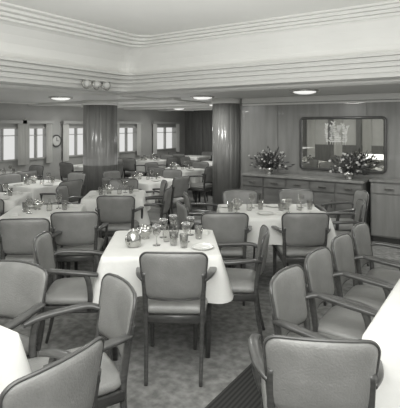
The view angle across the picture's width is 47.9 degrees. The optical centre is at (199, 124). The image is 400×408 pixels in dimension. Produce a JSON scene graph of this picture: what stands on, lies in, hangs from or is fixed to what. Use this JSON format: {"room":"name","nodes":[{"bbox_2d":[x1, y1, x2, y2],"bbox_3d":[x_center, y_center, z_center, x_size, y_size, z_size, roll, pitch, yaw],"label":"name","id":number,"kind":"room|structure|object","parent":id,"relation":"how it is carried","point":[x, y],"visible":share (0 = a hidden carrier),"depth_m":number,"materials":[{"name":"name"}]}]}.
{"room":"ship dining room","nodes":[
{"label":"ship dining room","id":0,"kind":"room"},
{"bbox_2d":[0,103,184,180],"bbox_3d":[-5.164,0.600,7.891,0.150,2.140,16.600,0,0,34],"label":"wall","id":1,"kind":"structure","parent":0,"point":[8,111],"depth_m":10.73,"materials":[{"name":"paint"}]},
{"bbox_2d":[0,120,26,164],"bbox_3d":[-4.080,0.380,9.320,0.170,0.960,1.020,0,0,34],"label":"window","id":2,"kind":"structure","parent":1,"relation":"in","point":[19,122],"depth_m":9.54,"materials":[{"name":"paint"}]},
{"bbox_2d":[22,120,54,164],"bbox_3d":[-3.625,0.380,10.002,0.170,0.960,0.820,0,0,34],"label":"window","id":3,"kind":"structure","parent":1,"relation":"in","point":[49,124],"depth_m":10.01,"materials":[{"name":"paint"}]},
{"bbox_2d":[53,135,61,146],"bbox_3d":[-3.338,0.370,10.460,0.036,0.289,0.289,0,0,34],"label":"wall clock","id":4,"kind":"object","parent":1,"relation":"attached to","point":[57,140],"visible":1,"depth_m":10.46,"materials":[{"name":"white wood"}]},
{"bbox_2d":[61,121,82,161],"bbox_3d":[-2.992,0.380,10.950,0.170,0.960,0.940,0,0,34],"label":"window","id":5,"kind":"structure","parent":1,"relation":"in","point":[66,127],"depth_m":10.66,"materials":[{"name":"paint"}]},
{"bbox_2d":[0,96,211,110],"bbox_3d":[-0.719,-0.445,10.817,4.000,0.050,6.800,0,0,34],"label":"trim","id":6,"kind":"structure","parent":1,"relation":"attached to","point":[141,99],"depth_m":9.45,"materials":[{"name":"white paint"}]},
{"bbox_2d":[118,121,142,156],"bbox_3d":[-2.007,0.380,12.427,0.170,0.960,1.090,0,0,34],"label":"window","id":7,"kind":"structure","parent":1,"relation":"in","point":[138,127],"depth_m":12.58,"materials":[{"name":"paint"}]},
{"bbox_2d":[152,122,180,153],"bbox_3d":[-1.050,0.380,13.862,0.170,0.960,1.340,0,0,34],"label":"window","id":8,"kind":"structure","parent":1,"relation":"in","point":[177,127],"depth_m":13.89,"materials":[{"name":"paint"}]},
{"bbox_2d":[185,110,211,154],"bbox_3d":[1.580,0.600,13.454,4.900,2.140,0.160,0,0,34],"label":"wall","id":9,"kind":"structure","parent":0,"point":[198,124],"depth_m":14.45,"materials":[{"name":"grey wood"}]},
{"bbox_2d":[0,0,399,108],"bbox_3d":[-0.110,-0.805,4.521,12.000,0.670,16.600,0,0,34],"label":"ceiling","id":10,"kind":"structure","parent":0,"point":[135,46],"depth_m":4.93,"materials":[{"name":"paint"}]},
{"bbox_2d":[49,96,72,99],"bbox_3d":[-2.342,-0.443,7.572,0.400,0.055,0.400,0,0,34],"label":"ceiling light","id":11,"kind":"object","parent":10,"relation":"attached to","point":[51,97],"depth_m":7.44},
{"bbox_2d":[82,79,110,90],"bbox_3d":[-1.333,-0.525,5.805,0.090,0.145,0.485,0,0,34],"label":"light fixture","id":12,"kind":"object","parent":10,"relation":"in","point":[86,84],"visible":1,"depth_m":5.77,"materials":[{"name":"glass"}]},
{"bbox_2d":[0,79,399,95],"bbox_3d":[-0.505,-0.459,0.721,8.440,0.022,9.840,0,0,34],"label":"trim","id":13,"kind":"structure","parent":10,"relation":"attached to","point":[391,81],"depth_m":5.60,"materials":[{"name":"white paint"}]},
{"bbox_2d":[191,95,214,99],"bbox_3d":[0.043,-0.443,7.364,0.400,0.055,0.400,0,0,34],"label":"ceiling light","id":14,"kind":"object","parent":10,"relation":"attached to","point":[202,97],"depth_m":7.25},
{"bbox_2d":[290,89,319,93],"bbox_3d":[1.416,-0.443,6.088,0.400,0.055,0.400,0,0,34],"label":"ceiling light","id":15,"kind":"object","parent":10,"relation":"attached to","point":[298,91],"depth_m":5.97,"materials":[{"name":"glass"}]},
{"bbox_2d":[0,190,399,407],"bbox_3d":[-0.138,1.719,4.660,12.200,0.102,16.800,0,0,34],"label":"floor","id":16,"kind":"structure","parent":0,"point":[173,363],"depth_m":3.39,"materials":[{"name":"carpet"}]},
{"bbox_2d":[0,199,7,215],"bbox_3d":[-2.420,1.239,5.202,0.566,0.867,0.567,0,0,-6],"label":"dining chair","id":17,"kind":"object","parent":16,"relation":"on","point":[2,203],"visible":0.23,"depth_m":4.99,"materials":[{"name":"leather"}]},
{"bbox_2d":[0,173,21,184],"bbox_3d":[-2.969,1.239,7.329,0.567,0.867,0.566,0,0,34],"label":"dining chair","id":18,"kind":"object","parent":16,"relation":"on","point":[7,178],"visible":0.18,"depth_m":7.48,"materials":[{"name":"leather"}]},
{"bbox_2d":[0,325,31,393],"bbox_3d":[-1.309,1.293,1.866,0.943,0.755,0.947,0,0,34],"label":"dining table","id":19,"kind":"object","parent":16,"relation":"on","point":[14,365],"visible":0.65,"depth_m":1.92,"materials":[{"name":"fabric"}]},
{"bbox_2d":[0,192,33,211],"bbox_3d":[-2.644,1.293,5.747,0.943,0.755,0.947,0,0,-5],"label":"dining table","id":20,"kind":"object","parent":16,"relation":"on","point":[14,200],"visible":0.36,"depth_m":5.70,"materials":[{"name":"fabric"}]},
{"bbox_2d":[0,259,47,358],"bbox_3d":[-1.151,1.239,2.418,0.566,0.867,0.567,0,0,27],"label":"dining chair","id":21,"kind":"object","parent":16,"relation":"on","point":[23,284],"visible":0.77,"depth_m":2.60,"materials":[{"name":"leather"}]},
{"bbox_2d":[17,170,37,181],"bbox_3d":[-3.241,1.239,8.051,0.567,0.867,0.566,0,0,34],"label":"dining chair","id":22,"kind":"object","parent":16,"relation":"on","point":[33,172],"visible":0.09,"depth_m":7.88,"materials":[{"name":"leather"}]},
{"bbox_2d":[0,218,62,291],"bbox_3d":[-1.560,1.239,4.152,0.566,0.867,0.567,0,0,-6],"label":"dining chair","id":23,"kind":"object","parent":16,"relation":"on","point":[17,235],"visible":0.59,"depth_m":3.90,"materials":[{"name":"leather"}]},
{"bbox_2d":[29,165,43,179],"bbox_3d":[-3.389,1.239,8.795,0.566,0.867,0.567,0,0,34],"label":"dining chair","id":24,"kind":"object","parent":16,"relation":"on","point":[38,168],"visible":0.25,"depth_m":8.94,"materials":[{"name":"leather"}]},
{"bbox_2d":[2,180,77,204],"bbox_3d":[-2.520,1.293,7.025,0.943,0.755,0.947,0,0,34],"label":"dining table","id":25,"kind":"object","parent":16,"relation":"on","point":[36,188],"visible":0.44,"depth_m":6.73,"materials":[{"name":"fabric"}]},
{"bbox_2d":[30,176,38,182],"bbox_3d":[-2.613,0.855,7.081,0.138,0.119,0.140,0,0,20],"label":"sugar bowl","id":26,"kind":"object","parent":25,"relation":"on","point":[33,179],"visible":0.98,"depth_m":7.05,"materials":[{"name":"silver metal"}]},
{"bbox_2d":[0,204,86,277],"bbox_3d":[-1.654,1.293,4.797,0.943,0.755,0.947,0,0,-8],"label":"dining table","id":27,"kind":"object","parent":16,"relation":"on","point":[43,213],"visible":0.2,"depth_m":4.76,"materials":[{"name":"fabric"}]},
{"bbox_2d":[31,199,43,209],"bbox_3d":[-1.750,0.855,4.850,0.138,0.119,0.140,0,0,-26],"label":"sugar bowl","id":28,"kind":"object","parent":27,"relation":"on","point":[37,203],"visible":0.97,"depth_m":4.82,"materials":[{"name":"silver metal"}]},
{"bbox_2d":[65,204,77,207],"bbox_3d":[-1.435,0.901,5.040,0.090,0.026,0.120,0,0,44],"label":"folded napkin","id":29,"kind":"object","parent":27,"relation":"on","point":[68,205],"visible":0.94,"depth_m":5.01,"materials":[{"name":"fabric"}]},
{"bbox_2d":[0,336,103,407],"bbox_3d":[-0.689,1.239,1.713,0.567,0.867,0.566,0,0,34],"label":"dining chair","id":30,"kind":"object","parent":16,"relation":"on","point":[73,380],"visible":1,"depth_m":1.56,"materials":[{"name":"leather"}]},
{"bbox_2d":[40,179,82,204],"bbox_3d":[-2.076,1.239,6.734,0.567,0.867,0.566,0,0,34],"label":"dining chair","id":31,"kind":"object","parent":16,"relation":"on","point":[74,186],"visible":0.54,"depth_m":6.60,"materials":[{"name":"leather"}]},
{"bbox_2d":[59,163,82,181],"bbox_3d":[-2.751,1.239,9.844,0.566,0.867,0.567,0,0,34],"label":"dining chair","id":32,"kind":"object","parent":16,"relation":"on","point":[65,168],"visible":0.47,"depth_m":9.61,"materials":[{"name":"leather"}]},
{"bbox_2d":[32,231,111,359],"bbox_3d":[-0.918,1.239,3.300,0.567,0.867,0.566,0,0,-6],"label":"dining chair","id":33,"kind":"object","parent":16,"relation":"on","point":[63,292],"visible":0.68,"depth_m":3.17,"materials":[{"name":"leather"}]},
{"bbox_2d":[65,164,82,178],"bbox_3d":[-2.450,1.293,10.284,0.943,0.755,0.947,0,0,34],"label":"dining table","id":34,"kind":"object","parent":16,"relation":"on","point":[76,167],"visible":0.08,"depth_m":10.01,"materials":[{"name":"fabric"}]},
{"bbox_2d":[67,172,85,198],"bbox_3d":[-2.225,1.239,7.478,0.566,0.867,0.567,0,0,34],"label":"dining chair","id":35,"kind":"object","parent":16,"relation":"on","point":[71,175],"visible":0.22,"depth_m":7.67,"materials":[{"name":"leather"}]},
{"bbox_2d":[21,273,136,407],"bbox_3d":[-0.613,1.239,2.194,0.567,0.867,0.566,0,0,-31],"label":"dining chair","id":36,"kind":"object","parent":16,"relation":"on","point":[117,305],"visible":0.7,"depth_m":2.25,"materials":[{"name":"leather"}]},
{"bbox_2d":[50,211,108,277],"bbox_3d":[-1.200,1.239,4.452,0.566,0.867,0.567,0,0,-6],"label":"dining chair","id":37,"kind":"object","parent":16,"relation":"on","point":[79,229],"visible":0.77,"depth_m":4.22,"materials":[{"name":"leather"}]},
{"bbox_2d":[56,185,103,238],"bbox_3d":[-1.597,1.239,5.950,0.567,0.867,0.566,0,0,0],"label":"dining chair","id":38,"kind":"object","parent":16,"relation":"on","point":[62,189],"visible":0.3,"depth_m":6.00,"materials":[{"name":"leather"}]},
{"bbox_2d":[82,100,117,195],"bbox_3d":[-1.946,0.600,8.798,0.706,2.140,0.706,0,0,34],"label":"column","id":39,"kind":"structure","parent":16,"relation":"on","point":[100,117],"depth_m":8.50,"materials":[{"name":"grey wood"}]},
{"bbox_2d":[102,170,120,177],"bbox_3d":[-1.374,1.239,7.828,0.567,0.867,0.566,0,0,34],"label":"dining chair","id":40,"kind":"object","parent":16,"relation":"on","point":[111,173],"visible":0.15,"depth_m":7.98,"materials":[{"name":"leather"}]},
{"bbox_2d":[80,190,150,225],"bbox_3d":[-1.114,1.293,5.947,0.943,0.755,0.947,0,0,-5],"label":"dining table","id":41,"kind":"object","parent":16,"relation":"on","point":[90,203],"visible":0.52,"depth_m":5.59,"materials":[{"name":"fabric"}]},
{"bbox_2d":[104,185,113,193],"bbox_3d":[-1.210,0.855,6.000,0.140,0.119,0.138,0,0,-10],"label":"sugar bowl","id":42,"kind":"object","parent":41,"relation":"on","point":[110,188],"visible":0.84,"depth_m":5.96,"materials":[{"name":"silver metal"}]},
{"bbox_2d":[95,196,143,258],"bbox_3d":[-0.970,1.239,5.403,0.566,0.867,0.567,0,0,0],"label":"dining chair","id":43,"kind":"object","parent":16,"relation":"on","point":[118,211],"visible":0.84,"depth_m":5.16,"materials":[{"name":"leather"}]},
{"bbox_2d":[118,162,123,177],"bbox_3d":[-2.006,1.239,9.992,0.567,0.867,0.566,0,0,34],"label":"dining chair","id":44,"kind":"object","parent":16,"relation":"on","point":[120,164],"visible":0.22,"depth_m":9.93,"materials":[{"name":"leather"}]},
{"bbox_2d":[101,177,141,189],"bbox_3d":[-1.226,1.239,7.084,0.566,0.867,0.567,0,0,34],"label":"dining chair","id":45,"kind":"object","parent":16,"relation":"on","point":[105,180],"visible":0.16,"depth_m":6.88,"materials":[{"name":"leather"}]},
{"bbox_2d":[109,178,137,189],"bbox_3d":[-1.150,1.239,6.547,0.566,0.867,0.567,0,0,0],"label":"dining chair","id":46,"kind":"object","parent":16,"relation":"on","point":[131,182],"visible":0.16,"depth_m":6.77,"materials":[{"name":"leather"}]},
{"bbox_2d":[122,158,145,177],"bbox_3d":[-1.627,1.239,11.258,0.566,0.867,0.567,0,0,34],"label":"dining chair","id":47,"kind":"object","parent":16,"relation":"on","point":[130,165],"visible":0.7,"depth_m":11.04,"materials":[{"name":"leather"}]},
{"bbox_2d":[125,159,165,171],"bbox_3d":[-1.327,1.293,11.698,0.943,0.755,0.947,0,0,34],"label":"dining table","id":48,"kind":"object","parent":16,"relation":"on","point":[138,168],"visible":0.32,"depth_m":11.41,"materials":[{"name":"fabric"}]},
{"bbox_2d":[145,162,157,176],"bbox_3d":[-0.861,1.239,9.589,0.567,0.867,0.566,0,0,34],"label":"dining chair","id":49,"kind":"object","parent":16,"relation":"on","point":[149,164],"visible":0.22,"depth_m":9.67,"materials":[{"name":"leather"}]},
{"bbox_2d":[135,176,172,223],"bbox_3d":[-0.925,1.293,7.524,0.943,0.755,0.947,0,0,34],"label":"dining table","id":50,"kind":"object","parent":16,"relation":"on","point":[144,183],"visible":0.2,"depth_m":7.22,"materials":[{"name":"fabric"}]},
{"bbox_2d":[145,180,167,229],"bbox_3d":[-0.749,1.239,6.460,0.567,0.867,0.566,0,0,-11],"label":"dining chair","id":51,"kind":"object","parent":16,"relation":"on","point":[164,184],"visible":0.4,"depth_m":6.39,"materials":[{"name":"leather"}]},
{"bbox_2d":[148,167,164,176],"bbox_3d":[-0.712,1.239,8.845,0.566,0.867,0.567,0,0,34],"label":"dining chair","id":52,"kind":"object","parent":16,"relation":"on","point":[157,170],"visible":0.19,"depth_m":8.61,"materials":[{"name":"leather"}]},
{"bbox_2d":[144,186,171,229],"bbox_3d":[-0.652,1.239,5.870,0.567,0.867,0.566,0,0,6],"label":"dining chair","id":53,"kind":"object","parent":16,"relation":"on","point":[166,199],"visible":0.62,"depth_m":5.71,"materials":[{"name":"leather"}]},
{"bbox_2d":[93,230,233,360],"bbox_3d":[-0.287,1.293,3.549,1.018,0.755,0.975,0,0,-3],"label":"dining table","id":54,"kind":"object","parent":16,"relation":"on","point":[117,258],"visible":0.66,"depth_m":3.17,"materials":[{"name":"fabric"}]},
{"bbox_2d":[125,228,141,247],"bbox_3d":[-0.500,0.844,3.384,0.120,0.140,0.196,0,0,-4],"label":"teapot","id":55,"kind":"object","parent":54,"relation":"on","point":[133,238],"visible":1,"depth_m":3.34,"materials":[{"name":"silver metal"}]},
{"bbox_2d":[137,224,151,239],"bbox_3d":[-0.440,0.855,3.620,0.138,0.119,0.140,0,0,24],"label":"sugar bowl","id":56,"kind":"object","parent":54,"relation":"on","point":[146,229],"visible":0.96,"depth_m":3.58,"materials":[{"name":"silver metal"}]},
{"bbox_2d":[152,221,158,232],"bbox_3d":[-0.370,0.864,3.780,0.068,0.100,0.066,0,0,37],"label":"water tumbler","id":57,"kind":"object","parent":54,"relation":"on","point":[154,224],"visible":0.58,"depth_m":3.76,"materials":[{"name":"clear glass"}]},
{"bbox_2d":[152,225,160,245],"bbox_3d":[-0.330,0.839,3.420,0.068,0.150,0.066,0,0,-11],"label":"wine glass","id":58,"kind":"object","parent":54,"relation":"on","point":[153,226],"visible":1,"depth_m":3.40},
{"bbox_2d":[159,218,166,237],"bbox_3d":[-0.300,0.839,3.660,0.066,0.150,0.068,0,0,-29],"label":"wine glass","id":59,"kind":"object","parent":54,"relation":"on","point":[160,218],"visible":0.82,"depth_m":3.65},
{"bbox_2d":[169,214,176,232],"bbox_3d":[-0.230,0.839,3.820,0.066,0.150,0.068,0,0,40],"label":"wine glass","id":60,"kind":"object","parent":54,"relation":"on","point":[170,214],"visible":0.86,"depth_m":3.81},
{"bbox_2d":[169,231,177,245],"bbox_3d":[-0.200,0.864,3.420,0.066,0.100,0.068,0,0,26],"label":"water tumbler","id":61,"kind":"object","parent":54,"relation":"on","point":[174,236],"visible":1,"depth_m":3.40,"materials":[{"name":"clear glass"}]},
{"bbox_2d":[179,233,187,247],"bbox_3d":[-0.120,0.864,3.360,0.066,0.100,0.068,0,0,28],"label":"water tumbler","id":62,"kind":"object","parent":54,"relation":"on","point":[183,238],"visible":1,"depth_m":3.34,"materials":[{"name":"clear glass"}]},
{"bbox_2d":[182,222,189,242],"bbox_3d":[-0.110,0.839,3.520,0.066,0.150,0.068,0,0,-21],"label":"wine glass","id":63,"kind":"object","parent":54,"relation":"on","point":[182,222],"visible":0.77,"depth_m":3.51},
{"bbox_2d":[186,216,193,235],"bbox_3d":[-0.080,0.839,3.740,0.068,0.150,0.066,0,0,32],"label":"wine glass","id":64,"kind":"object","parent":54,"relation":"on","point":[187,218],"visible":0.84,"depth_m":3.72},
{"bbox_2d":[195,225,202,238],"bbox_3d":[-0.010,0.864,3.620,0.066,0.100,0.068,0,0,12],"label":"water tumbler","id":65,"kind":"object","parent":54,"relation":"on","point":[197,229],"visible":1,"depth_m":3.60,"materials":[{"name":"clear glass"}]},
{"bbox_2d":[194,229,209,234],"bbox_3d":[0.020,0.901,3.800,0.120,0.026,0.090,0,0,12],"label":"folded napkin","id":66,"kind":"object","parent":54,"relation":"on","point":[205,231],"visible":0.59,"depth_m":3.76,"materials":[{"name":"fabric"}]},
{"bbox_2d":[191,243,213,249],"bbox_3d":[0.020,0.906,3.340,0.170,0.016,0.170,0,0,-13],"label":"plate","id":67,"kind":"object","parent":54,"relation":"on","point":[200,246],"visible":1,"depth_m":3.36,"materials":[{"name":"white"}]},
{"bbox_2d":[160,154,172,159],"bbox_3d":[-1.032,1.239,12.151,0.566,0.867,0.567,0,0,34],"label":"dining chair","id":68,"kind":"object","parent":16,"relation":"on","point":[163,156],"visible":0.12,"depth_m":12.37,"materials":[{"name":"leather"}]},
{"bbox_2d":[158,157,177,166],"bbox_3d":[-0.883,1.239,11.407,0.567,0.867,0.566,0,0,34],"label":"dining chair","id":69,"kind":"object","parent":16,"relation":"on","point":[170,161],"visible":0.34,"depth_m":11.17,"materials":[{"name":"leather"}]},
{"bbox_2d":[152,175,189,229],"bbox_3d":[-0.481,1.239,7.232,0.567,0.867,0.566,0,0,34],"label":"dining chair","id":70,"kind":"object","parent":16,"relation":"on","point":[179,185],"visible":0.58,"depth_m":7.02,"materials":[{"name":"leather"}]},
{"bbox_2d":[162,169,181,178],"bbox_3d":[-0.630,1.239,7.977,0.566,0.867,0.567,0,0,34],"label":"dining chair","id":71,"kind":"object","parent":16,"relation":"on","point":[166,173],"visible":0.21,"depth_m":8.18,"materials":[{"name":"leather"}]},
{"bbox_2d":[136,251,216,386],"bbox_3d":[-0.164,1.239,3.123,0.566,0.867,0.567,0,0,2],"label":"dining chair","id":72,"kind":"object","parent":16,"relation":"on","point":[172,282],"visible":0.92,"depth_m":2.89,"materials":[{"name":"leather"}]},
{"bbox_2d":[172,154,184,166],"bbox_3d":[-0.490,1.239,12.783,0.566,0.867,0.567,0,0,34],"label":"dining chair","id":73,"kind":"object","parent":16,"relation":"on","point":[174,155],"visible":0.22,"depth_m":12.54,"materials":[{"name":"leather"}]},
{"bbox_2d":[165,167,204,202],"bbox_3d":[-0.412,1.293,9.285,0.943,0.755,0.947,0,0,34],"label":"dining table","id":74,"kind":"object","parent":16,"relation":"on","point":[196,171],"visible":0.34,"depth_m":9.10,"materials":[{"name":"fabric"}]},
{"bbox_2d":[180,157,189,167],"bbox_3d":[-0.195,1.239,11.309,0.567,0.867,0.566,0,0,34],"label":"dining chair","id":75,"kind":"object","parent":16,"relation":"on","point":[182,159],"visible":0.2,"depth_m":11.37,"materials":[{"name":"leather"}]},
{"bbox_2d":[185,155,210,160],"bbox_3d":[-0.189,1.293,13.224,0.943,0.755,0.947,0,0,34],"label":"dining table","id":76,"kind":"object","parent":16,"relation":"on","point":[192,157],"visible":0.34,"depth_m":13.07,"materials":[{"name":"fabric"}]},
{"bbox_2d":[185,160,211,197],"bbox_3d":[-0.046,1.239,10.564,0.566,0.867,0.567,0,0,34],"label":"dining chair","id":77,"kind":"object","parent":16,"relation":"on","point":[189,162],"visible":0.22,"depth_m":10.38,"materials":[{"name":"leather"}]},
{"bbox_2d":[188,166,211,209],"bbox_3d":[0.032,1.239,8.993,0.567,0.867,0.566,0,0,34],"label":"dining chair","id":78,"kind":"object","parent":16,"relation":"on","point":[206,185],"visible":0.61,"depth_m":8.79,"materials":[{"name":"leather"}]},
{"bbox_2d":[183,191,217,229],"bbox_3d":[0.082,1.239,5.420,0.567,0.867,0.566,0,0,-6],"label":"dining chair","id":79,"kind":"object","parent":16,"relation":"on","point":[187,201],"visible":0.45,"depth_m":5.23,"materials":[{"name":"leather"}]},
{"bbox_2d":[192,161,208,200],"bbox_3d":[-0.117,1.239,9.738,0.566,0.867,0.567,0,0,34],"label":"dining chair","id":80,"kind":"object","parent":16,"relation":"on","point":[196,164],"visible":0.17,"depth_m":9.94,"materials":[{"name":"leather"}]},
{"bbox_2d":[176,199,234,267],"bbox_3d":[0.037,1.239,4.799,0.567,0.867,0.566,0,0,-14],"label":"dining chair","id":81,"kind":"object","parent":16,"relation":"on","point":[182,210],"visible":0.27,"depth_m":4.61,"materials":[{"name":"leather"}]},
{"bbox_2d":[201,151,211,155],"bbox_3d":[0.106,1.239,13.676,0.566,0.867,0.567,0,0,34],"label":"dining chair","id":82,"kind":"object","parent":16,"relation":"on","point":[203,153],"visible":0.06,"depth_m":13.89,"materials":[{"name":"leather"}]},
{"bbox_2d":[195,213,251,305],"bbox_3d":[0.230,1.239,4.403,0.566,0.867,0.567,0,0,0],"label":"dining chair","id":83,"kind":"object","parent":16,"relation":"on","point":[226,227],"visible":0.54,"depth_m":4.15,"materials":[{"name":"leather"}]},
{"bbox_2d":[212,98,240,210],"bbox_3d":[0.473,0.600,8.098,0.535,2.140,0.535,0,0,34],"label":"column","id":84,"kind":"structure","parent":16,"relation":"on","point":[225,111],"depth_m":7.89,"materials":[{"name":"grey wood"}]},
{"bbox_2d":[193,225,269,349],"bbox_3d":[0.258,1.239,3.524,0.567,0.867,0.566,0,0,7],"label":"dining chair","id":85,"kind":"object","parent":16,"relation":"on","point":[243,282],"visible":0.7,"depth_m":3.34,"materials":[{"name":"leather"}]},
{"bbox_2d":[222,189,257,267],"bbox_3d":[0.500,1.239,5.397,0.566,0.867,0.567,0,0,0],"label":"dining chair","id":86,"kind":"object","parent":16,"relation":"on","point":[229,195],"visible":0.17,"depth_m":5.62,"materials":[{"name":"leather"}]},
{"bbox_2d":[217,204,335,271],"bbox_3d":[0.743,1.293,4.812,1.285,0.755,1.024,0,0,0],"label":"dining table","id":87,"kind":"object","parent":16,"relation":"on","point":[256,220],"visible":0.23,"depth_m":4.42,"materials":[{"name":"fabric"}]},
{"bbox_2d":[218,204,230,207],"bbox_3d":[0.288,0.906,5.020,0.170,0.016,0.170,0,0,18],"label":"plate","id":88,"kind":"object","parent":87,"relation":"on","point":[221,205],"visible":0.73,"depth_m":5.04,"materials":[{"name":"white"}]},
{"bbox_2d":[227,201,232,211],"bbox_3d":[0.320,0.864,4.760,0.066,0.100,0.068,0,0,-5],"label":"water tumbler","id":89,"kind":"object","parent":87,"relation":"on","point":[228,202],"visible":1,"depth_m":4.74,"materials":[{"name":"clear glass"}]},
{"bbox_2d":[232,199,242,209],"bbox_3d":[0.400,0.855,4.870,0.138,0.119,0.140,0,0,42],"label":"sugar bowl","id":90,"kind":"object","parent":87,"relation":"on","point":[236,200],"visible":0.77,"depth_m":4.83,"materials":[{"name":"silver metal"}]},
{"bbox_2d":[257,200,263,209],"bbox_3d":[0.656,0.864,4.880,0.068,0.100,0.066,0,0,-33],"label":"water tumbler","id":91,"kind":"object","parent":87,"relation":"on","point":[262,201],"visible":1,"depth_m":4.86,"materials":[{"name":"clear glass"}]},
{"bbox_2d":[257,211,272,214],"bbox_3d":[0.672,0.906,4.620,0.170,0.016,0.170,0,0,-29],"label":"plate","id":92,"kind":"object","parent":87,"relation":"on","point":[259,212],"visible":1,"depth_m":4.64,"materials":[{"name":"white"}]},
{"bbox_2d":[267,204,281,206],"bbox_3d":[0.828,0.906,5.040,0.170,0.016,0.170,0,0,-1],"label":"plate","id":93,"kind":"object","parent":87,"relation":"on","point":[269,205],"visible":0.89,"depth_m":5.07,"materials":[{"name":"white"}]},
{"bbox_2d":[274,211,284,215],"bbox_3d":[0.820,0.901,4.600,0.090,0.026,0.120,0,0,29],"label":"folded napkin","id":94,"kind":"object","parent":87,"relation":"on","point":[280,213],"visible":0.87,"depth_m":4.57,"materials":[{"name":"fabric"}]},
{"bbox_2d":[278,201,283,210],"bbox_3d":[0.860,0.864,4.780,0.068,0.100,0.066,0,0,-41],"label":"water tumbler","id":95,"kind":"object","parent":87,"relation":"on","point":[278,201],"visible":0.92,"depth_m":4.76,"materials":[{"name":"clear glass"}]},
{"bbox_2d":[280,199,292,209],"bbox_3d":[0.940,0.855,4.890,0.140,0.119,0.138,0,0,30],"label":"sugar bowl","id":96,"kind":"object","parent":87,"relation":"on","point":[288,201],"visible":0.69,"depth_m":4.86,"materials":[{"name":"silver metal"}]},
{"bbox_2d":[307,199,312,208],"bbox_3d":[1.196,0.864,4.900,0.068,0.100,0.066,0,0,-19],"label":"water tumbler","id":97,"kind":"object","parent":87,"relation":"on","point":[307,199],"visible":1,"depth_m":4.88,"materials":[{"name":"clear glass"}]},
{"bbox_2d":[271,213,330,305],"bbox_3d":[0.980,1.239,4.403,0.566,0.867,0.567,0,0,0],"label":"dining chair","id":98,"kind":"object","parent":16,"relation":"on","point":[302,233],"visible":0.82,"depth_m":4.16,"materials":[{"name":"leather"}]},
{"bbox_2d":[278,189,326,265],"bbox_3d":[1.200,1.239,5.397,0.566,0.867,0.567,0,0,0],"label":"dining chair","id":99,"kind":"object","parent":16,"relation":"on","point":[286,193],"visible":0.2,"depth_m":5.62,"materials":[{"name":"leather"}]},
{"bbox_2d":[241,171,370,229],"bbox_3d":[1.617,1.235,7.084,1.960,0.870,0.478,0,0,34],"label":"sideboard","id":100,"kind":"object","parent":16,"relation":"on","point":[326,189],"visible":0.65,"depth_m":6.77,"materials":[{"name":"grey wood"}]},
{"bbox_2d":[248,146,294,173],"bbox_3d":[1.167,0.564,7.353,0.826,0.473,0.416,0,0,34],"label":"flower arrangement","id":101,"kind":"object","parent":100,"relation":"on","point":[269,167],"visible":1,"depth_m":7.32,"materials":[{"name":"multicoloured plant"}]},
{"bbox_2d":[328,149,374,178],"bbox_3d":[2.208,0.576,6.628,0.727,0.449,0.418,0,0,34],"label":"flower arrangement","id":102,"kind":"object","parent":100,"relation":"on","point":[350,166],"visible":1,"depth_m":6.62,"materials":[{"name":"multicoloured plant"}]},
{"bbox_2d":[248,333,383,407],"bbox_3d":[0.494,1.239,1.962,0.566,0.867,0.567,0,0,7],"label":"dining chair","id":103,"kind":"object","parent":16,"relation":"on","point":[292,371],"visible":1,"depth_m":1.71,"materials":[{"name":"leather"}]},
{"bbox_2d":[269,264,378,338],"bbox_3d":[0.669,1.239,2.347,0.567,0.867,0.566,0,0,34],"label":"dining chair","id":104,"kind":"object","parent":16,"relation":"on","point":[289,297],"visible":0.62,"depth_m":2.48,"materials":[{"name":"leather"}]},
{"bbox_2d":[321,189,368,265],"bbox_3d":[1.747,1.239,5.500,0.567,0.867,0.566,0,0,0],"label":"dining chair","id":105,"kind":"object","parent":16,"relation":"on","point":[358,194],"visible":0.48,"depth_m":5.45,"materials":[{"name":"leather"}]},
{"bbox_2d":[326,199,365,235],"bbox_3d":[1.483,1.239,4.849,0.567,0.867,0.566,0,0,14],"label":"dining chair","id":106,"kind":"object","parent":16,"relation":"on","point":[359,214],"visible":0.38,"depth_m":4.84,"materials":[{"name":"leather"}]},
{"bbox_2d":[304,247,394,338],"bbox_3d":[0.939,1.239,2.727,0.567,0.867,0.566,0,0,34],"label":"dining chair","id":107,"kind":"object","parent":16,"relation":"on","point":[345,319],"visible":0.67,"depth_m":2.69,"materials":[{"name":"leather"}]},
{"bbox_2d":[330,233,399,309],"bbox_3d":[1.209,1.239,3.107,0.567,0.867,0.566,0,0,34],"label":"dining chair","id":108,"kind":"object","parent":16,"relation":"on","point":[341,247],"visible":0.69,"depth_m":3.12,"materials":[{"name":"leather"}]},
{"bbox_2d":[351,222,399,287],"bbox_3d":[1.479,1.239,3.487,0.567,0.867,0.566,0,0,34],"label":"dining chair","id":109,"kind":"object","parent":16,"relation":"on","point":[360,232],"visible":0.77,"depth_m":3.55,"materials":[{"name":"leather"}]},
{"bbox_2d":[362,279,399,407],"bbox_3d":[1.754,1.293,2.610,1.155,0.755,2.494,0,0,34],"label":"dining table","id":110,"kind":"object","parent":16,"relation":"on","point":[384,329],"visible":0.53,"depth_m":1.90,"materials":[{"name":"fabric"}]},
{"bbox_2d":[369,177,399,244],"bbox_3d":[3.373,1.225,6.003,2.080,0.890,0.328,0,0,34],"label":"base cabinet","id":111,"kind":"object","parent":16,"relation":"on","point":[385,192],"visible":1,"depth_m":6.34,"materials":[{"name":"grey wood"}]},
{"bbox_2d":[240,99,399,228],"bbox_3d":[3.774,0.600,6.065,7.250,2.140,0.160,0,0,34],"label":"wall","id":112,"kind":"structure","parent":0,"point":[261,126],"depth_m":7.46,"materials":[{"name":"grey wood"}]},
{"bbox_2d":[242,93,399,105],"bbox_3d":[3.743,-0.405,5.972,7.200,0.130,0.050,0,0,34],"label":"trim","id":113,"kind":"structure","parent":112,"relation":"attached to","point":[375,97],"depth_m":7.13,"materials":[{"name":"white paint"}]},
{"bbox_2d":[299,116,386,173],"bbox_3d":[2.192,0.295,7.000,1.343,0.853,0.038,0,0,34],"label":"wall mirror","id":114,"kind":"object","parent":112,"relation":"attached to","point":[321,139],"visible":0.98,"depth_m":7.00,"materials":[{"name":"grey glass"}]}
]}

